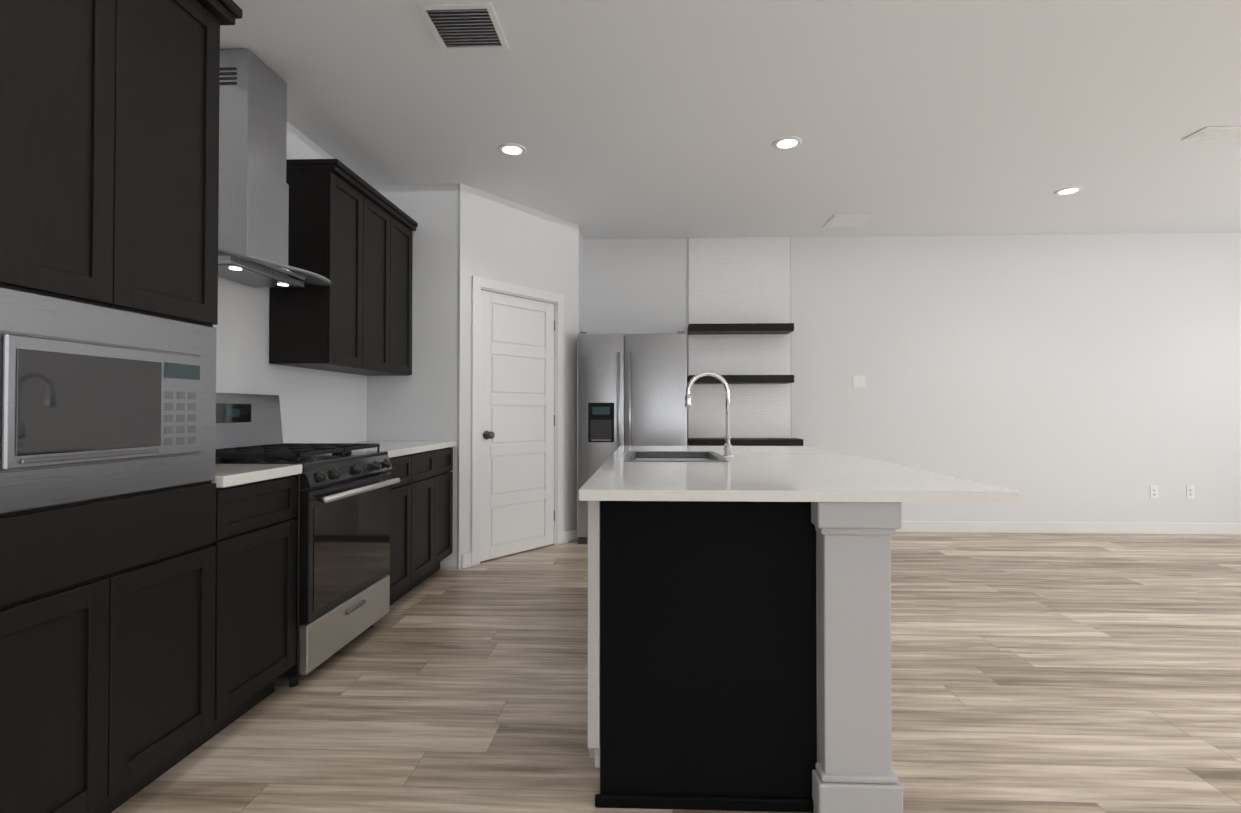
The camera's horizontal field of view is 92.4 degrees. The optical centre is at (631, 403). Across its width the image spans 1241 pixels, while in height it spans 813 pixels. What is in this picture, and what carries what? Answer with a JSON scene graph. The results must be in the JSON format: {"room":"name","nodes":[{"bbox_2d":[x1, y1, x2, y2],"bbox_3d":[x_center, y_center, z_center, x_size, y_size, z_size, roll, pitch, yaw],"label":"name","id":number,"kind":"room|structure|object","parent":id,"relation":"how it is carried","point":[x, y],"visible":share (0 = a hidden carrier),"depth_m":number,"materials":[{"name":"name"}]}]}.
{"room":"kitchen","nodes":[
{"label":"kitchen","id":0,"kind":"room"},
{"bbox_2d":[213,121,366,442],"bbox_3d":[-2.080,-0.238,1.367,0.120,2.770,8.960,0,-1,2],"label":"wall","id":1,"kind":"structure","parent":0,"point":[320,406],"depth_m":3.37,"materials":[{"name":"white paint"}]},
{"bbox_2d":[218,49,331,287],"bbox_3d":[-1.715,-1.098,2.819,0.500,1.003,0.760,0,-1,2],"label":"range hood","id":2,"kind":"object","parent":1,"relation":"attached to","point":[253,218],"visible":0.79,"depth_m":2.71,"materials":[{"name":"silver metal"}]},
{"bbox_2d":[269,159,417,375],"bbox_3d":[-1.747,-0.762,3.750,0.368,1.105,1.099,0,-1,2],"label":"upper cabinet","id":3,"kind":"object","parent":1,"relation":"attached to","point":[350,235],"visible":0.9,"depth_m":3.37,"materials":[{"name":"brown wood"}]},
{"bbox_2d":[367,184,457,568],"bbox_3d":[-1.565,-0.202,4.340,0.695,2.770,0.100,0,-1,2],"label":"wall","id":4,"kind":"structure","parent":0,"point":[419,403],"depth_m":4.29,"materials":[{"name":"white paint"}]},
{"bbox_2d":[457,183,578,568],"bbox_3d":[-0.888,-0.197,4.780,0.100,2.770,1.239,-1,-1,38],"label":"wall","id":5,"kind":"structure","parent":0,"point":[504,240],"depth_m":4.63,"materials":[{"name":"white paint"}]},
{"bbox_2d":[480,290,554,561],"bbox_3d":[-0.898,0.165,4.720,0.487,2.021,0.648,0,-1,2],"label":"pantry door","id":6,"kind":"structure","parent":5,"relation":"in","point":[517,512],"depth_m":4.69,"materials":[{"name":"white paint"}]},
{"bbox_2d":[471,275,563,566],"bbox_3d":[-0.912,0.127,4.731,0.118,2.120,0.940,-1,-1,38],"label":"door frame","id":7,"kind":"structure","parent":5,"relation":"attached to","point":[479,284],"depth_m":4.59,"materials":[{"name":"white paint"}]},
{"bbox_2d":[462,528,577,568],"bbox_3d":[-0.843,1.135,4.729,0.014,0.105,1.199,-1,-1,38],"label":"baseboard","id":8,"kind":"structure","parent":5,"relation":"attached to","point":[569,535],"depth_m":5.07,"materials":[{"name":"white paint"}]},
{"bbox_2d":[579,230,582,333],"bbox_3d":[-0.521,-0.189,5.448,0.100,2.770,0.450,0,-1,2],"label":"wall","id":9,"kind":"structure","parent":0,"point":[580,283],"depth_m":5.48,"materials":[{"name":"white paint"}]},
{"bbox_2d":[111,532,1240,812],"bbox_3d":[2.477,1.205,1.184,9.240,0.120,8.960,0,-1,2],"label":"floor","id":10,"kind":"structure","parent":0,"point":[1065,672],"depth_m":2.35,"materials":[{"name":"brown wood"}]},
{"bbox_2d":[0,0,235,812],"bbox_3d":[-1.685,-0.065,1.563,0.651,2.430,0.826,0,-1,2],"label":"tall cabinet","id":11,"kind":"object","parent":10,"relation":"on","point":[109,161],"depth_m":1.56,"materials":[{"name":"brown wood"}]},
{"bbox_2d":[188,464,301,754],"bbox_3d":[-1.662,0.700,2.190,0.650,0.915,0.442,0,-1,2],"label":"base cabinet","id":12,"kind":"object","parent":10,"relation":"on","point":[255,543],"visible":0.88,"depth_m":2.15,"materials":[{"name":"brown wood"}]},
{"bbox_2d":[215,393,399,686],"bbox_3d":[-1.596,0.557,2.795,0.730,1.215,0.762,0,-1,2],"label":"range","id":13,"kind":"object","parent":10,"relation":"on","point":[343,517],"visible":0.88,"depth_m":2.71,"materials":[{"name":"silver metal"}]},
{"bbox_2d":[350,441,455,605],"bbox_3d":[-1.606,0.718,3.728,0.650,0.915,1.099,0,-1,2],"label":"base cabinet","id":14,"kind":"object","parent":10,"relation":"on","point":[421,519],"visible":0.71,"depth_m":3.69,"materials":[{"name":"brown wood"}]},
{"bbox_2d":[577,331,686,543],"bbox_3d":[0.012,0.292,5.289,0.928,1.803,0.677,0,-1,2],"label":"refrigerator","id":15,"kind":"object","parent":10,"relation":"on","point":[631,389],"visible":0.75,"depth_m":5.02,"materials":[{"name":"silver metal"}]},
{"bbox_2d":[587,503,902,812],"bbox_3d":[0.336,0.719,2.634,0.870,0.885,2.018,0,-1,2],"label":"kitchen island","id":16,"kind":"object","parent":10,"relation":"on","point":[739,630],"depth_m":1.70,"materials":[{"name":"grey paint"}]},
{"bbox_2d":[579,447,1020,502],"bbox_3d":[0.485,0.262,2.639,1.184,0.030,2.060,0,-1,2],"label":"island countertop","id":17,"kind":"structure","parent":16,"relation":"on","point":[753,474],"depth_m":1.79,"materials":[{"name":"white stone"}]},
{"bbox_2d":[623,451,730,462],"bbox_3d":[0.200,0.368,2.818,0.448,0.246,0.608,0,-1,2],"label":"sink","id":18,"kind":"object","parent":17,"relation":"in","point":[632,456],"depth_m":3.05,"materials":[{"name":"silver metal"}]},
{"bbox_2d":[683,371,734,454],"bbox_3d":[0.371,0.047,2.858,0.235,0.405,0.082,0,-1,2],"label":"faucet","id":19,"kind":"object","parent":17,"relation":"on","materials":[{"name":"silver metal"}]},
{"bbox_2d":[220,0,1240,238],"bbox_3d":[2.477,-1.685,1.218,9.240,0.120,8.960,0,-1,2],"label":"ceiling","id":20,"kind":"structure","parent":0,"point":[639,119],"depth_m":3.23,"materials":[{"name":"white paint"}]},
{"bbox_2d":[417,2,508,50],"bbox_3d":[-0.709,-1.604,2.543,0.302,0.008,0.302,0,-1,2],"label":"ceiling vent","id":21,"kind":"object","parent":20,"relation":"in","point":[464,26],"visible":1,"depth_m":2.53,"materials":[{"name":"white metal"}]},
{"bbox_2d":[498,143,525,155],"bbox_3d":[-0.749,-1.591,3.731,0.176,0.006,0.176,0,-1,2],"label":"recessed light","id":22,"kind":"object","parent":20,"relation":"in","point":[512,148],"visible":1,"depth_m":3.72,"materials":[{"name":"white paint"}]},
{"bbox_2d":[772,136,801,149],"bbox_3d":[0.951,-1.592,3.638,0.176,0.006,0.176,0,-1,2],"label":"recessed light","id":23,"kind":"object","parent":20,"relation":"in","point":[787,142],"visible":1,"depth_m":3.63,"materials":[{"name":"white paint"}]},
{"bbox_2d":[822,214,877,227],"bbox_3d":[1.876,-1.572,5.124,0.360,0.011,0.360,0,-1,2],"label":"ceiling vent","id":24,"kind":"object","parent":20,"relation":"in","point":[848,220],"visible":1,"depth_m":5.10,"materials":[{"name":"white metal"}]},
{"bbox_2d":[1054,186,1082,195],"bbox_3d":[3.252,-1.582,4.429,0.176,0.006,0.176,0,-1,2],"label":"recessed light","id":25,"kind":"object","parent":20,"relation":"in","point":[1068,190],"visible":0.98,"depth_m":4.41,"materials":[{"name":"white paint"}]},
{"bbox_2d":[1181,126,1240,140],"bbox_3d":[3.515,-1.591,3.504,0.400,0.011,0.170,0,-1,2],"label":"ceiling vent","id":26,"kind":"object","parent":20,"relation":"in","point":[1222,133],"visible":0.96,"depth_m":3.50,"materials":[{"name":"white metal"}]},
{"bbox_2d":[583,232,1240,522],"bbox_3d":[2.637,-0.187,5.618,9.000,2.770,0.120,0,-1,2],"label":"wall","id":27,"kind":"structure","parent":0,"point":[1073,377],"depth_m":5.53,"materials":[{"name":"white paint"}]},
{"bbox_2d":[688,237,791,445],"bbox_3d":[1.018,-0.587,5.616,0.967,1.969,0.010,0,-1,2],"label":"tile backsplash","id":28,"kind":"structure","parent":27,"relation":"attached to","point":[740,280],"depth_m":5.61,"materials":[{"name":"tile"}]},
{"bbox_2d":[687,323,793,334],"bbox_3d":[0.995,-0.689,5.487,0.942,0.068,0.250,0,-1,2],"label":"floating shelf","id":29,"kind":"object","parent":27,"relation":"attached to","point":[741,328],"visible":1,"depth_m":5.37,"materials":[{"name":"brown wood"}]},
{"bbox_2d":[688,375,793,383],"bbox_3d":[0.995,-0.224,5.482,0.942,0.068,0.250,0,-1,2],"label":"floating shelf","id":30,"kind":"object","parent":27,"relation":"attached to","point":[758,379],"visible":0.9,"depth_m":5.36,"materials":[{"name":"brown wood"}]},
{"bbox_2d":[688,438,803,445],"bbox_3d":[1.035,0.351,5.474,1.022,0.060,0.250,0,-1,2],"label":"floating shelf","id":31,"kind":"object","parent":27,"relation":"attached to","point":[747,442],"visible":0.96,"depth_m":5.35,"materials":[{"name":"brown wood"}]},
{"bbox_2d":[853,376,864,387],"bbox_3d":[2.131,-0.202,5.571,0.116,0.116,0.009,0,-1,2],"label":"switch plate","id":32,"kind":"object","parent":27,"relation":"attached to","point":[858,381],"visible":1,"depth_m":5.57,"materials":[{"name":"white plastic"}]},
{"bbox_2d":[895,521,1240,534],"bbox_3d":[3.334,1.144,5.509,7.600,0.105,0.014,0,-1,2],"label":"baseboard","id":33,"kind":"structure","parent":27,"relation":"attached to","point":[1072,527],"depth_m":5.48,"materials":[{"name":"white paint"}]},
{"bbox_2d":[1150,485,1157,497],"bbox_3d":[4.800,0.808,5.463,0.070,0.116,0.008,0,-1,2],"label":"electrical outlet","id":34,"kind":"object","parent":27,"relation":"attached to","point":[1153,491],"visible":1,"depth_m":5.46,"materials":[{"name":"white plastic"}]},
{"bbox_2d":[1186,485,1194,497],"bbox_3d":[5.123,0.807,5.451,0.070,0.116,0.008,0,-1,2],"label":"electrical outlet","id":35,"kind":"object","parent":27,"relation":"attached to","point":[1190,492],"visible":1,"depth_m":5.45,"materials":[{"name":"white plastic"}]}
]}

